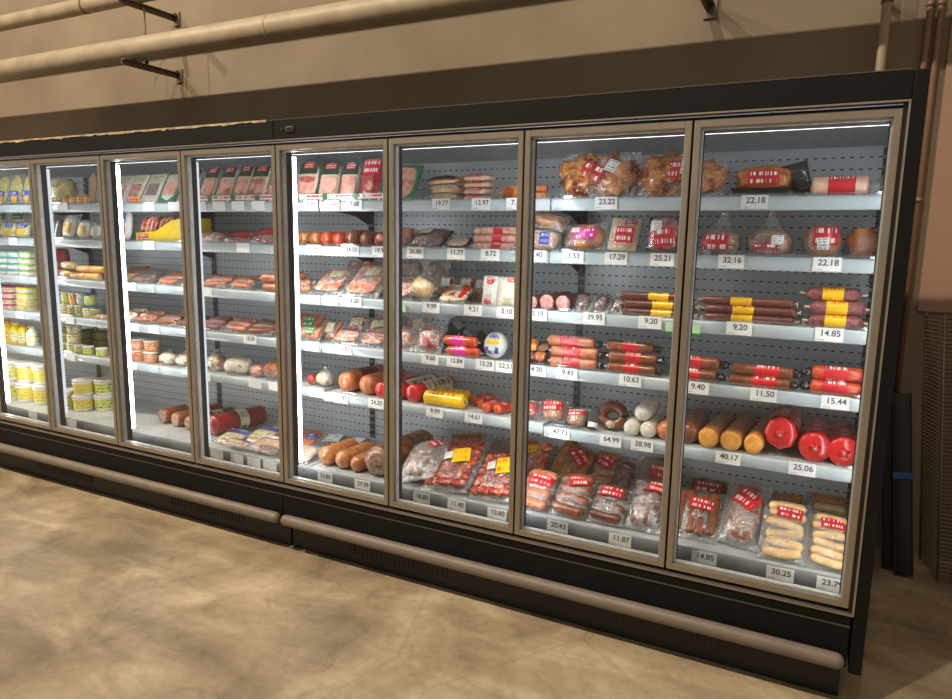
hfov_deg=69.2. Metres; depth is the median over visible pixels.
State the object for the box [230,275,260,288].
pack
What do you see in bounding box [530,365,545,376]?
price tag
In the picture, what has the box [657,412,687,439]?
sausage
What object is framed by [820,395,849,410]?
price tag
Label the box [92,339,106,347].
tub
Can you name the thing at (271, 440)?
pack
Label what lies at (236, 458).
price tag
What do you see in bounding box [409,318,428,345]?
bag
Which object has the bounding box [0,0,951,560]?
wall
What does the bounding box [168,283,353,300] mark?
shelf
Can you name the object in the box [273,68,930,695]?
fridge
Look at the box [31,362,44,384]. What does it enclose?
bucket
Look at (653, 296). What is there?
stick
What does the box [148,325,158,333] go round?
price tag
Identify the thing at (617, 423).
sausage
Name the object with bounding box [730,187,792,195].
tray
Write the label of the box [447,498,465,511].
price tag
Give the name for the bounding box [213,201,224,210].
price tag
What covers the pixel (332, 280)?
pack
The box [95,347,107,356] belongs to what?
tub
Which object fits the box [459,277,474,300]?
tray
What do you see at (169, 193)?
pack
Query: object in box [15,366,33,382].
tub
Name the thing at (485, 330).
pack
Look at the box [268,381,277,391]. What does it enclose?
price tag
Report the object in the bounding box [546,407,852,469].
shelf
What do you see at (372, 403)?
price tag
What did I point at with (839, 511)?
pack
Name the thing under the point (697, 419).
sausage
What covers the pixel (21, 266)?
tub
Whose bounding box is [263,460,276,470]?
price tag
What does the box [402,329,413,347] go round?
bag
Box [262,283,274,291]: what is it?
sausage
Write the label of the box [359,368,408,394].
sausage
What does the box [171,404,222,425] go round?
log
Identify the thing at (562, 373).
price tag
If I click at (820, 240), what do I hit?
ham
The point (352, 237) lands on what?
sausage
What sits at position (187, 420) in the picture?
log
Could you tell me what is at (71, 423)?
price tag
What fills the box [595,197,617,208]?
price tag
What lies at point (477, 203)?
price tag
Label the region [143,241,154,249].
price tag
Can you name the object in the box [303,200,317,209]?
price tag
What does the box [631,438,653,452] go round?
price tag
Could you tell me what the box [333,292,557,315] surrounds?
shelf
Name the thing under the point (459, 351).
sausage
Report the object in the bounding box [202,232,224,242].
pack
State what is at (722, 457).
price tag
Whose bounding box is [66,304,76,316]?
tub
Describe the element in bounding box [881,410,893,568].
board
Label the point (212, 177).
pack
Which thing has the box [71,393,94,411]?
bucket
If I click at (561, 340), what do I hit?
sausage
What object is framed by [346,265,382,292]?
pack
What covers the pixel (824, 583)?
price tag
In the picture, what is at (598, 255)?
shelf
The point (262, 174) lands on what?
pack
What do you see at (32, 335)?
sauce bottle
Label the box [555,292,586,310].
mortadella
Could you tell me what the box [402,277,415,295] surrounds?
salami slices
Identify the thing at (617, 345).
sausage
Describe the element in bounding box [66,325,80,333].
tub
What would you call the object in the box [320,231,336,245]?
sausage
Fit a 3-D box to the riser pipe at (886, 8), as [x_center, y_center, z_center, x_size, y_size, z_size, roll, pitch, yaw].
[1.946,-1.431,3.312,0.052,5.000,0.115,6,10,26]
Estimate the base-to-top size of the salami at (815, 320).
0.052 m
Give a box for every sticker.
[402,304,405,314]
[664,322,672,334]
[692,324,700,336]
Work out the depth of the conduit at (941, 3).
3.34 m
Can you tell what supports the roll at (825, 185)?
on the fridge at (651, 591)
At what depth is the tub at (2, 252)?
4.85 m
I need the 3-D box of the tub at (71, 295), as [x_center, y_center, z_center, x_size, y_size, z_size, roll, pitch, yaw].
[-2.670,-0.341,4.597,0.079,0.078,0.080,6,10,26]
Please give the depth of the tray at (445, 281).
3.39 m
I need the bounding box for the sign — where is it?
[127,196,139,202]
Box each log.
[158,403,209,422]
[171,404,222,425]
[184,407,234,429]
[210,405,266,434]
[496,185,516,198]
[536,185,548,191]
[536,192,546,198]
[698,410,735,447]
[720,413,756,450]
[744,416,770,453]
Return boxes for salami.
[624,415,644,435]
[635,397,659,420]
[640,414,663,437]
[798,287,868,301]
[802,314,867,329]
[804,301,868,315]
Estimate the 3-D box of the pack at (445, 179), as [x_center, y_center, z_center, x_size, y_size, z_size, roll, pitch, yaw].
[-0.135,-0.806,3.295,0.163,0.044,0.156,5,10,26]
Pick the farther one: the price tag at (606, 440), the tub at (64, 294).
the tub at (64, 294)
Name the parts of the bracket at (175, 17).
wall plate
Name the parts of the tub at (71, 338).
lid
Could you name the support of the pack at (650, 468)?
on the fridge at (651, 591)
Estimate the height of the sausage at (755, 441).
0.086 m
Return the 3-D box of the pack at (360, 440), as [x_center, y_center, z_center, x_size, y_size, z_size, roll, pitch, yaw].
[-0.660,0.533,3.918,0.132,0.060,0.119,6,10,27]
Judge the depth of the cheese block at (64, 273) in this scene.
4.56 m
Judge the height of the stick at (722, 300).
0.034 m
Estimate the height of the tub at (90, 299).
0.078 m
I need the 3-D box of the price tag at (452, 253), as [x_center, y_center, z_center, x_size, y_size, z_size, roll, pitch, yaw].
[-0.092,-0.440,3.173,0.094,0.050,0.002,6,10,26]
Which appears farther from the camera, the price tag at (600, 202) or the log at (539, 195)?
the log at (539, 195)
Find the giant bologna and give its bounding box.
[365,429,433,474]
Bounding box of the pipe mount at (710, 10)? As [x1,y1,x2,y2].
[700,0,717,19]
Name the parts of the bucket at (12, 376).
lid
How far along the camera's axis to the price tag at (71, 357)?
4.58 m
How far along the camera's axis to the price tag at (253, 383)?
3.85 m
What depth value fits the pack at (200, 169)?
3.99 m
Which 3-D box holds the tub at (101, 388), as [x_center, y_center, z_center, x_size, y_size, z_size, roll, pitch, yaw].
[-2.515,0.255,4.684,0.122,0.091,0.137,6,10,26]
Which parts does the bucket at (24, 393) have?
lid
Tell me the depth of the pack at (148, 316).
4.30 m
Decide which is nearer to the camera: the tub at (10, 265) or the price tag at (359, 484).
the price tag at (359, 484)
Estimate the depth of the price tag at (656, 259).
2.76 m
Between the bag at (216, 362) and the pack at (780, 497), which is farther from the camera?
the bag at (216, 362)
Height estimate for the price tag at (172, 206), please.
0.050 m
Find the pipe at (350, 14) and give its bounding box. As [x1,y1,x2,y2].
[0,0,547,80]
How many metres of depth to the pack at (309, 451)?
3.71 m
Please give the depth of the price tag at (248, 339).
3.83 m
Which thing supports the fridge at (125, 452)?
on the floor
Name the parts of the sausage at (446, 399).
casing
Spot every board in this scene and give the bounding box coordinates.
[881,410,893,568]
[892,393,913,576]
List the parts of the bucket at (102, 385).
lid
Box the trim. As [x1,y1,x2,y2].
[917,21,951,312]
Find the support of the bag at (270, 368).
on the fridge at (125, 452)
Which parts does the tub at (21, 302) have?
lid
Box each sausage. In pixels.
[260,274,274,282]
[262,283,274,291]
[298,231,314,244]
[307,372,319,383]
[309,232,323,245]
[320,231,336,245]
[333,232,348,245]
[338,364,383,391]
[345,230,370,246]
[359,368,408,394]
[360,232,377,246]
[374,232,382,246]
[423,390,468,408]
[437,387,471,402]
[442,335,479,346]
[445,345,482,357]
[471,243,515,249]
[472,235,515,242]
[473,227,515,234]
[546,335,602,347]
[547,356,603,369]
[548,345,605,359]
[597,401,628,429]
[603,339,661,353]
[604,361,662,375]
[606,351,664,364]
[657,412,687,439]
[670,355,728,369]
[685,408,709,442]
[689,368,725,382]
[726,374,798,389]
[729,363,801,378]
[799,379,860,396]
[801,365,862,382]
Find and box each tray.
[0,213,7,237]
[11,211,25,237]
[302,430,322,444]
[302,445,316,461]
[438,276,454,297]
[439,284,472,302]
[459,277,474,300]
[465,278,474,300]
[474,279,483,301]
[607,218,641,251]
[645,216,679,252]
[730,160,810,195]
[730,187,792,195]
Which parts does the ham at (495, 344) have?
blue crown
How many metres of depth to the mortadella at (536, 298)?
3.08 m
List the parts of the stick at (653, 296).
casing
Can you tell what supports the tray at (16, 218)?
on the fridge at (125, 452)
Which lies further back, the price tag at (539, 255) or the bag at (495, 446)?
the bag at (495, 446)
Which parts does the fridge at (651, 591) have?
door, tray strip, price rail, price rail, price rail, price rail, price rail, door, smoked link, bumper rail, kick plate, fascia panel, sill panel, opening trim, opening sill, price rail, edge trim, opening trim, header panel, door, panel, casing, price rail, price rail, price rail, price rail, price rail, door, trim, panel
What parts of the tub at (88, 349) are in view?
lid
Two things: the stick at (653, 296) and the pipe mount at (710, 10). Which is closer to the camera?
the stick at (653, 296)
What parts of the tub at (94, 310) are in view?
lid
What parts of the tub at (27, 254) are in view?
lid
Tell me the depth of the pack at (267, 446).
3.72 m
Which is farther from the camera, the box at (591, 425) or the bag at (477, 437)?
the bag at (477, 437)
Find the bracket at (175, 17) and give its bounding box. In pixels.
[118,0,180,26]
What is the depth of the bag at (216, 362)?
4.08 m
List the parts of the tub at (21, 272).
lid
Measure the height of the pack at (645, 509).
0.167 m
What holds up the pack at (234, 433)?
on the fridge at (125, 452)
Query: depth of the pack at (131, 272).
4.41 m
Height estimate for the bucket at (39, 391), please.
0.139 m
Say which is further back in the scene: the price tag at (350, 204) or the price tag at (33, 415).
the price tag at (33, 415)
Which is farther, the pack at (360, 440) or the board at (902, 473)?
the pack at (360, 440)
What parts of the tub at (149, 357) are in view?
salad tub, lid, lid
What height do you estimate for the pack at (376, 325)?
0.130 m
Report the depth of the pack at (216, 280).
3.99 m
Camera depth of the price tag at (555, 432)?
3.06 m
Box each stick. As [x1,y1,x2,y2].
[614,291,695,303]
[615,307,696,317]
[617,299,698,310]
[696,296,798,308]
[697,312,799,325]
[698,304,800,316]
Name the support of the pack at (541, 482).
on the fridge at (651, 591)
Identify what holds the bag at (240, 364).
on the fridge at (125, 452)
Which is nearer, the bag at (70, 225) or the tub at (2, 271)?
the bag at (70, 225)
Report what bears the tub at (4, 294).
on the tub at (4, 300)
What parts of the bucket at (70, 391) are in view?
lid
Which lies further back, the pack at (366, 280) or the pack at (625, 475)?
the pack at (366, 280)
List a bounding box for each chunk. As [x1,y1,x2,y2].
[529,402,539,417]
[542,400,565,420]
[566,408,588,427]
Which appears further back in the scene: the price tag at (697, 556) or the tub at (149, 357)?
the tub at (149, 357)
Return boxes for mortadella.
[532,293,548,308]
[539,291,571,309]
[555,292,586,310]
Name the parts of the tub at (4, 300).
lid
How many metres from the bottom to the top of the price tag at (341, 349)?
0.050 m
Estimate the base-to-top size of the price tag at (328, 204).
0.050 m
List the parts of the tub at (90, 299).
lid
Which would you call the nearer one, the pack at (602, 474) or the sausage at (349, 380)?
the pack at (602, 474)
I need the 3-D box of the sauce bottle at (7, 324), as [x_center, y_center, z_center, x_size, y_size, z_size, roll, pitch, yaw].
[-3.397,-0.132,5.013,0.080,0.165,0.081,6,10,26]
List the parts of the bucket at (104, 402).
lid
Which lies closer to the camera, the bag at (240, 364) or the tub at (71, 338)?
the bag at (240, 364)
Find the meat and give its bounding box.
[322,434,348,445]
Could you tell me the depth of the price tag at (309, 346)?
3.63 m
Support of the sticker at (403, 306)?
attached to the fridge at (651, 591)
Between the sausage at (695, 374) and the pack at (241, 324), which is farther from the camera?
the pack at (241, 324)
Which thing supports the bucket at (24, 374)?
on the bucket at (24, 393)
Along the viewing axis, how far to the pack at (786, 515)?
2.67 m
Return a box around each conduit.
[894,0,945,392]
[920,0,934,68]
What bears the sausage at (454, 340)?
on the sausage at (459, 351)
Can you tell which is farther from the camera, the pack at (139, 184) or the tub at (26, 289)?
the tub at (26, 289)
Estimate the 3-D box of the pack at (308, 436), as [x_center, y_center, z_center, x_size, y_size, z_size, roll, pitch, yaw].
[-0.970,0.513,3.991,0.184,0.067,0.150,6,10,26]
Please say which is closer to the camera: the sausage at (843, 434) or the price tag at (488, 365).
the sausage at (843, 434)
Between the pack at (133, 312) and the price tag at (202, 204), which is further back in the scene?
the pack at (133, 312)
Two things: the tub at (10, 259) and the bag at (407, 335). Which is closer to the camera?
the bag at (407, 335)
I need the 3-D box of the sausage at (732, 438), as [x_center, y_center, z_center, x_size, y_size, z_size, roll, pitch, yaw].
[1.113,0.345,2.919,0.085,0.087,0.363,6,11,31]
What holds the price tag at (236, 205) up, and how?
attached to the fridge at (125, 452)
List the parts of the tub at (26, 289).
lid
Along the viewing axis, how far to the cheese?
4.52 m
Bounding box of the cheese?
[50,178,76,203]
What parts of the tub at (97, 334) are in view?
lid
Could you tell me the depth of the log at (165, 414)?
4.38 m
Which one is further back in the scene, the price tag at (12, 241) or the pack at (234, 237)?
the price tag at (12, 241)
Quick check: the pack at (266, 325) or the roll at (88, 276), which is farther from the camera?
the roll at (88, 276)
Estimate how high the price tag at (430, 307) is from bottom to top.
0.050 m
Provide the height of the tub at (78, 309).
0.078 m
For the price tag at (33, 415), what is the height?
0.050 m
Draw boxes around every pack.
[94,314,106,318]
[120,176,134,202]
[124,175,150,202]
[126,266,150,279]
[128,308,146,319]
[133,269,166,281]
[135,311,164,321]
[140,174,168,202]
[156,173,178,202]
[156,313,184,324]
[159,272,182,283]
[178,315,209,325]
[199,168,202,186]
[200,167,220,195]
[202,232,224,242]
[204,275,237,286]
[205,316,232,329]
[217,167,237,195]
[217,428,248,444]
[225,232,254,242]
[226,316,256,331]
[226,438,250,446]
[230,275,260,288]
[234,165,253,194]
[246,425,278,443]
[248,165,270,194]
[249,318,275,332]
[252,435,278,451]
[253,228,272,243]
[259,443,278,450]
[267,176,271,194]
[297,162,319,200]
[300,312,324,328]
[300,326,322,338]
[314,269,349,290]
[319,162,341,193]
[319,321,342,338]
[334,330,359,340]
[339,162,360,193]
[341,262,372,293]
[345,316,370,331]
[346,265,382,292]
[354,437,370,443]
[361,159,381,192]
[361,332,383,343]
[363,318,383,336]
[402,165,423,199]
[402,228,415,246]
[410,227,453,247]
[410,276,434,297]
[425,175,465,184]
[428,192,464,199]
[429,184,465,191]
[442,316,464,346]
[444,237,472,247]
[461,329,473,346]
[464,174,495,179]
[464,180,495,186]
[464,187,495,193]
[464,194,495,198]
[474,324,492,352]
[482,275,498,306]
[497,276,514,307]
[526,469,558,509]
[531,339,550,364]
[534,230,559,249]
[535,211,565,228]
[551,441,595,476]
[551,473,595,517]
[559,151,640,197]
[565,224,604,250]
[589,483,628,523]
[591,451,621,490]
[616,461,634,490]
[629,481,662,530]
[633,457,663,493]
[638,151,727,196]
[679,489,720,535]
[688,477,727,510]
[724,482,764,543]
[733,484,764,501]
[762,500,806,559]
[768,494,801,515]
[809,492,845,519]
[810,513,846,569]
[811,503,846,534]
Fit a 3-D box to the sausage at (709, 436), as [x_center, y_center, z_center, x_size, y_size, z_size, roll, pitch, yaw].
[1.036,0.338,2.958,0.084,0.087,0.363,6,11,31]
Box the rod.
[143,7,148,63]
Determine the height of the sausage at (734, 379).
0.045 m
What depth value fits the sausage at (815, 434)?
2.65 m
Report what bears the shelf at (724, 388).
attached to the fridge at (651, 591)
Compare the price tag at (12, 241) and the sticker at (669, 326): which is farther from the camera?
the price tag at (12, 241)
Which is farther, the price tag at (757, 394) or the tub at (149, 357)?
the tub at (149, 357)
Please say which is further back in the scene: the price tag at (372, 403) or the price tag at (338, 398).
the price tag at (338, 398)
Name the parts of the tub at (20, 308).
lid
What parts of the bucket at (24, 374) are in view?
lid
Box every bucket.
[7,358,24,380]
[9,380,16,399]
[14,360,41,382]
[14,381,33,402]
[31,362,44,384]
[31,383,46,404]
[66,388,73,408]
[71,377,94,395]
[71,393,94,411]
[93,376,111,395]
[93,394,112,410]
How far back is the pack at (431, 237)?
3.31 m
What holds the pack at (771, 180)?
on the fridge at (651, 591)
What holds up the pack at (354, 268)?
on the fridge at (651, 591)
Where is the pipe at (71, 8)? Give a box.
[0,0,154,31]
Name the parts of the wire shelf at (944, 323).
rod, rod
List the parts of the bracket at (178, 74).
wall plate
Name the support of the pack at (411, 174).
on the fridge at (651, 591)
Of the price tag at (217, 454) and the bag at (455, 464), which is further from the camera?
the price tag at (217, 454)
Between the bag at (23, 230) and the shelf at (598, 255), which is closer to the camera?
the shelf at (598, 255)
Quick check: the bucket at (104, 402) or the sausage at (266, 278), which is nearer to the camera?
the sausage at (266, 278)
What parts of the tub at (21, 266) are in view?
lid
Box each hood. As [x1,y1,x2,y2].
[0,140,365,178]
[315,104,900,164]
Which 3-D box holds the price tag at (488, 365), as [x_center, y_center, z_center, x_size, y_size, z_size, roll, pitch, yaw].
[0.041,0.072,3.181,0.094,0.050,0.002,6,10,26]
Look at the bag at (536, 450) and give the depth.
3.45 m
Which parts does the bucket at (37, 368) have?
lid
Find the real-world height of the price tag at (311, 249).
0.050 m
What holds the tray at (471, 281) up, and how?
on the tray at (470, 280)
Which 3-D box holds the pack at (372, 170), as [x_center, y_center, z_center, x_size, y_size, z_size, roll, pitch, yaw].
[-0.520,-0.836,3.414,0.109,0.212,0.071,5,10,26]
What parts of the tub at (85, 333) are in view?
lid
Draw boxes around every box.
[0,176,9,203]
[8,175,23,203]
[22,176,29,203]
[56,248,69,269]
[587,421,597,430]
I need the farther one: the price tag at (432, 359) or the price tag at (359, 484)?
the price tag at (359, 484)
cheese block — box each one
[60,270,73,277]
[61,262,77,269]
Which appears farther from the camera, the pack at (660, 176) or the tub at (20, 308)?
the tub at (20, 308)
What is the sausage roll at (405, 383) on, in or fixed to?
on the fridge at (651, 591)
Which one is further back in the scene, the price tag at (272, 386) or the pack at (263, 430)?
the pack at (263, 430)
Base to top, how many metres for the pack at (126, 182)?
0.177 m
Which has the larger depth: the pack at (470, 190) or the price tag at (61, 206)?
the price tag at (61, 206)
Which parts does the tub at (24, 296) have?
lid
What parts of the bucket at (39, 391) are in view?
lid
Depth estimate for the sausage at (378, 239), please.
3.42 m
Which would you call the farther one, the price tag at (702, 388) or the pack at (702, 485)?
the pack at (702, 485)
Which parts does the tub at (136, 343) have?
lid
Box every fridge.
[0,120,372,545]
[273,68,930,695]
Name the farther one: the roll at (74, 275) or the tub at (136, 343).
the roll at (74, 275)
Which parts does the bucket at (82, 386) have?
lid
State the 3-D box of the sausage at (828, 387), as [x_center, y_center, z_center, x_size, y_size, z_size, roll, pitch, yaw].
[1.337,0.144,2.592,0.225,0.055,0.056,6,10,26]
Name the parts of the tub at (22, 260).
lid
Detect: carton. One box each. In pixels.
[90,173,96,203]
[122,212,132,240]
[136,216,211,242]
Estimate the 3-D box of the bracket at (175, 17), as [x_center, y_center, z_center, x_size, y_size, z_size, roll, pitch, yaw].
[-2.451,-2.550,5.186,0.070,0.100,0.500,6,10,26]
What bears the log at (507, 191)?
on the fridge at (651, 591)
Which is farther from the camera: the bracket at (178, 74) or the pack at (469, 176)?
the bracket at (178, 74)
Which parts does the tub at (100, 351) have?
lid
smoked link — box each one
[471,392,490,404]
[476,395,496,407]
[482,399,502,412]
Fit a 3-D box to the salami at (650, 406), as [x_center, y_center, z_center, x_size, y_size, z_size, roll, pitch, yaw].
[0.754,0.260,3.033,0.072,0.073,0.220,6,10,26]
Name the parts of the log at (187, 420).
casing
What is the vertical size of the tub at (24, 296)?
0.040 m
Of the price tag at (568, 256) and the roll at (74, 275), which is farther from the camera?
the roll at (74, 275)
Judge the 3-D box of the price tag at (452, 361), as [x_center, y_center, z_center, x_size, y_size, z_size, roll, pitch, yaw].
[-0.097,0.058,3.250,0.094,0.050,0.002,6,10,26]
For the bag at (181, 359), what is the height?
0.101 m
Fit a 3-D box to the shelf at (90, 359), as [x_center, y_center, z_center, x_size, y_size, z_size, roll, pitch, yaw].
[-2.381,0.034,4.685,1.244,0.022,0.433,6,10,26]
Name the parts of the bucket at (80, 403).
lid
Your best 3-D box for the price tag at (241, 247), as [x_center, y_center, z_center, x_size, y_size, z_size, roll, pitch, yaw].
[-1.269,-0.554,3.761,0.094,0.050,0.002,6,10,26]
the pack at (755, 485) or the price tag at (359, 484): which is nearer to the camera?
the pack at (755, 485)
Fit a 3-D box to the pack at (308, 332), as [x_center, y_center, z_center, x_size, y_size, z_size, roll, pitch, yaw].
[-0.892,-0.085,3.717,0.163,0.074,0.072,6,10,26]
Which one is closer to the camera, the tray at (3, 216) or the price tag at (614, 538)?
the price tag at (614, 538)
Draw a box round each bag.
[0,223,4,236]
[3,223,16,236]
[16,222,31,237]
[54,219,62,238]
[62,215,79,238]
[77,220,93,238]
[90,224,101,238]
[159,352,178,363]
[175,353,186,365]
[207,354,226,370]
[223,356,255,372]
[249,364,265,375]
[262,362,276,377]
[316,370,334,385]
[402,260,422,292]
[402,315,407,328]
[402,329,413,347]
[403,439,445,477]
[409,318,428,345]
[418,326,442,349]
[423,262,446,294]
[424,439,485,487]
[450,432,481,471]
[470,452,509,496]
[482,441,509,464]
[527,440,552,476]
[574,294,591,310]
[594,295,609,310]
[611,297,624,311]
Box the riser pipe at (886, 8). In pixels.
[875,0,893,70]
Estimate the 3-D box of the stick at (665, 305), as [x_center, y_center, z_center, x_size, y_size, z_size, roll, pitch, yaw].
[0.751,-0.183,2.848,0.335,0.034,0.038,6,10,26]
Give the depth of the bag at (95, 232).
4.36 m
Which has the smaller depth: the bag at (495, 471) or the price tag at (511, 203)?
the price tag at (511, 203)
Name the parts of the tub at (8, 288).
lid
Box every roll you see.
[70,272,85,279]
[76,265,90,272]
[84,273,102,280]
[89,266,103,272]
[375,374,417,397]
[402,374,438,398]
[406,375,454,401]
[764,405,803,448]
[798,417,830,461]
[811,175,869,195]
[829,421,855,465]
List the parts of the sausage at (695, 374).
casing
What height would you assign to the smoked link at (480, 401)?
0.053 m
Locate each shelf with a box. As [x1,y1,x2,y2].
[5,335,41,351]
[8,310,39,315]
[37,310,206,326]
[42,343,183,369]
[58,276,182,287]
[163,322,363,347]
[164,358,341,391]
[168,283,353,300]
[326,337,562,366]
[327,388,574,428]
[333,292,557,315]
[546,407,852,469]
[549,357,861,398]
[553,305,867,330]
[595,252,843,258]
[919,311,951,581]
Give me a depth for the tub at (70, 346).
4.65 m
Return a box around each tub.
[0,250,16,255]
[0,256,7,262]
[0,263,7,268]
[0,269,7,274]
[0,285,23,291]
[1,292,16,297]
[1,298,16,303]
[2,304,16,309]
[6,251,19,256]
[6,257,18,262]
[6,263,19,268]
[6,269,19,275]
[7,364,16,380]
[15,286,37,292]
[15,293,37,299]
[15,299,38,305]
[15,305,38,311]
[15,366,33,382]
[18,251,34,257]
[18,257,35,263]
[18,264,35,269]
[18,270,36,275]
[32,368,44,384]
[60,291,72,303]
[60,303,67,315]
[61,324,69,332]
[62,333,67,341]
[63,342,67,350]
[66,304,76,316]
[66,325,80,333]
[66,333,80,342]
[66,342,80,351]
[68,292,80,304]
[74,305,83,316]
[74,344,85,353]
[75,292,85,304]
[81,305,90,317]
[81,328,94,337]
[81,338,92,344]
[82,345,93,354]
[83,293,96,305]
[89,306,101,318]
[92,330,106,339]
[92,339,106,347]
[94,382,111,395]
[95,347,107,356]
[130,337,146,349]
[131,349,144,360]
[143,339,159,362]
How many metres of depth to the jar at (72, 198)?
4.43 m
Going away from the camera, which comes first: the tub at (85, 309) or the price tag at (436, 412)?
the price tag at (436, 412)
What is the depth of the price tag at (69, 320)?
4.53 m
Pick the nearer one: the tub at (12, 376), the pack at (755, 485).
the pack at (755, 485)
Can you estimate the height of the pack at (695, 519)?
0.152 m
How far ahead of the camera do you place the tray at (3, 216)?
5.07 m
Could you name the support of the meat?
on the fridge at (125, 452)
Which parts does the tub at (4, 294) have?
lid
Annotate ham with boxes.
[484,332,507,358]
[700,231,740,255]
[748,229,791,256]
[803,225,840,256]
[846,228,876,258]
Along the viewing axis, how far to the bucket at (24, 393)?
4.84 m
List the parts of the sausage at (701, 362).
casing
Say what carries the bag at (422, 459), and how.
on the fridge at (651, 591)
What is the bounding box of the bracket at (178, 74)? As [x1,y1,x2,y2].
[121,58,182,82]
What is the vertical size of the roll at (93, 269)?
0.046 m
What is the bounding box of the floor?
[0,466,951,698]
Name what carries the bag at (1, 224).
on the fridge at (125, 452)
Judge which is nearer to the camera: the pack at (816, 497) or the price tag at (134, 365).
the pack at (816, 497)
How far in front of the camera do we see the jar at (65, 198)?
4.46 m
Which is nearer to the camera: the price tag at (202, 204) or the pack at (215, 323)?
the price tag at (202, 204)
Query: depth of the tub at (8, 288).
4.88 m
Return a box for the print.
[485,346,498,353]
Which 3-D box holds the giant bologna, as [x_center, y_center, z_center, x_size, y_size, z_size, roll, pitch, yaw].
[-0.392,0.536,3.625,0.165,0.161,0.478,7,11,33]
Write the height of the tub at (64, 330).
0.059 m
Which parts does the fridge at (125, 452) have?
price rail, price rail, price rail, price rail, price rail, door, door, price rail, price rail, price rail, price rail, price rail, header panel, opening trim, bumper rail, opening sill, fascia panel, opening trim, sill panel, kick plate, door, price rail, panel, door, tray strip, price rail, price rail, price rail, price rail, price rail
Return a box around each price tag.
[8,237,16,244]
[16,311,23,318]
[28,411,37,419]
[58,203,67,210]
[65,316,74,324]
[66,353,75,360]
[67,419,76,427]
[127,282,135,290]
[129,323,138,331]
[132,362,136,370]
[143,202,154,210]
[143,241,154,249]
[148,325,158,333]
[168,202,178,210]
[200,202,205,210]
[204,287,211,296]
[211,449,222,459]
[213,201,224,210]
[230,453,242,463]
[231,201,244,210]
[236,243,249,252]
[243,335,255,344]
[247,456,260,467]
[249,379,260,388]
[251,201,264,210]
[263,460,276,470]
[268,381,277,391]
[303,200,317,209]
[305,341,318,351]
[307,245,320,254]
[310,387,323,397]
[318,471,331,482]
[324,200,339,209]
[324,295,337,305]
[334,393,347,403]
[337,344,350,354]
[343,246,358,255]
[346,200,361,209]
[346,297,361,307]
[355,479,369,491]
[368,398,383,409]
[372,246,382,256]
[407,247,422,257]
[413,491,429,504]
[422,302,439,312]
[422,353,437,364]
[426,406,442,417]
[432,199,449,209]
[447,248,464,259]
[447,356,463,367]
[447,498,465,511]
[464,304,481,315]
[465,412,481,423]
[471,198,490,209]
[476,359,493,370]
[480,249,499,260]
[487,507,506,520]
[495,361,511,372]
[496,306,513,318]
[506,198,516,209]
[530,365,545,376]
[532,309,546,320]
[534,250,545,261]
[547,519,567,533]
[549,426,569,439]
[557,367,577,380]
[562,251,583,262]
[583,312,604,324]
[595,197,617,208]
[600,434,621,447]
[605,252,627,264]
[609,532,631,547]
[619,374,641,387]
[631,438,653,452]
[638,316,661,328]
[650,253,673,265]
[688,381,709,394]
[691,549,716,565]
[715,450,740,465]
[718,255,744,268]
[726,321,752,335]
[741,195,768,208]
[750,387,776,402]
[766,565,793,582]
[788,461,815,477]
[812,257,841,271]
[814,327,843,342]
[816,575,839,592]
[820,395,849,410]
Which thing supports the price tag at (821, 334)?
attached to the fridge at (651, 591)
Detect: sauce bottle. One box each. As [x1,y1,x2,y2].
[3,320,11,342]
[9,322,19,343]
[17,324,27,345]
[26,326,39,346]
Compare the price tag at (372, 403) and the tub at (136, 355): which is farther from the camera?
the tub at (136, 355)
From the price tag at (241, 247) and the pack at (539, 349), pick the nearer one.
the pack at (539, 349)
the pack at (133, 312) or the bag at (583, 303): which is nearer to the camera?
the bag at (583, 303)
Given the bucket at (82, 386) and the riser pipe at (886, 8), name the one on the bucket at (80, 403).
the bucket at (82, 386)
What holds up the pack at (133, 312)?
on the fridge at (125, 452)
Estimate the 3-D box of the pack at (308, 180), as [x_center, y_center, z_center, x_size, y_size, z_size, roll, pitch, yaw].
[-0.874,-0.871,3.591,0.133,0.212,0.073,6,10,28]
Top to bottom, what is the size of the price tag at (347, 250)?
0.050 m
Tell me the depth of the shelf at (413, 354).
3.46 m
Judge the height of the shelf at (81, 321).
0.022 m
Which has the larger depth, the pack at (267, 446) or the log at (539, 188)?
the pack at (267, 446)
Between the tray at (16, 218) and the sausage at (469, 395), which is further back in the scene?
the tray at (16, 218)
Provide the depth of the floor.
2.80 m
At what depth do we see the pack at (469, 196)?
3.17 m
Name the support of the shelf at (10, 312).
attached to the fridge at (125, 452)
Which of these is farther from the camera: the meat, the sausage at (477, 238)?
the meat
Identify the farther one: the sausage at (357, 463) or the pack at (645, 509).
the sausage at (357, 463)

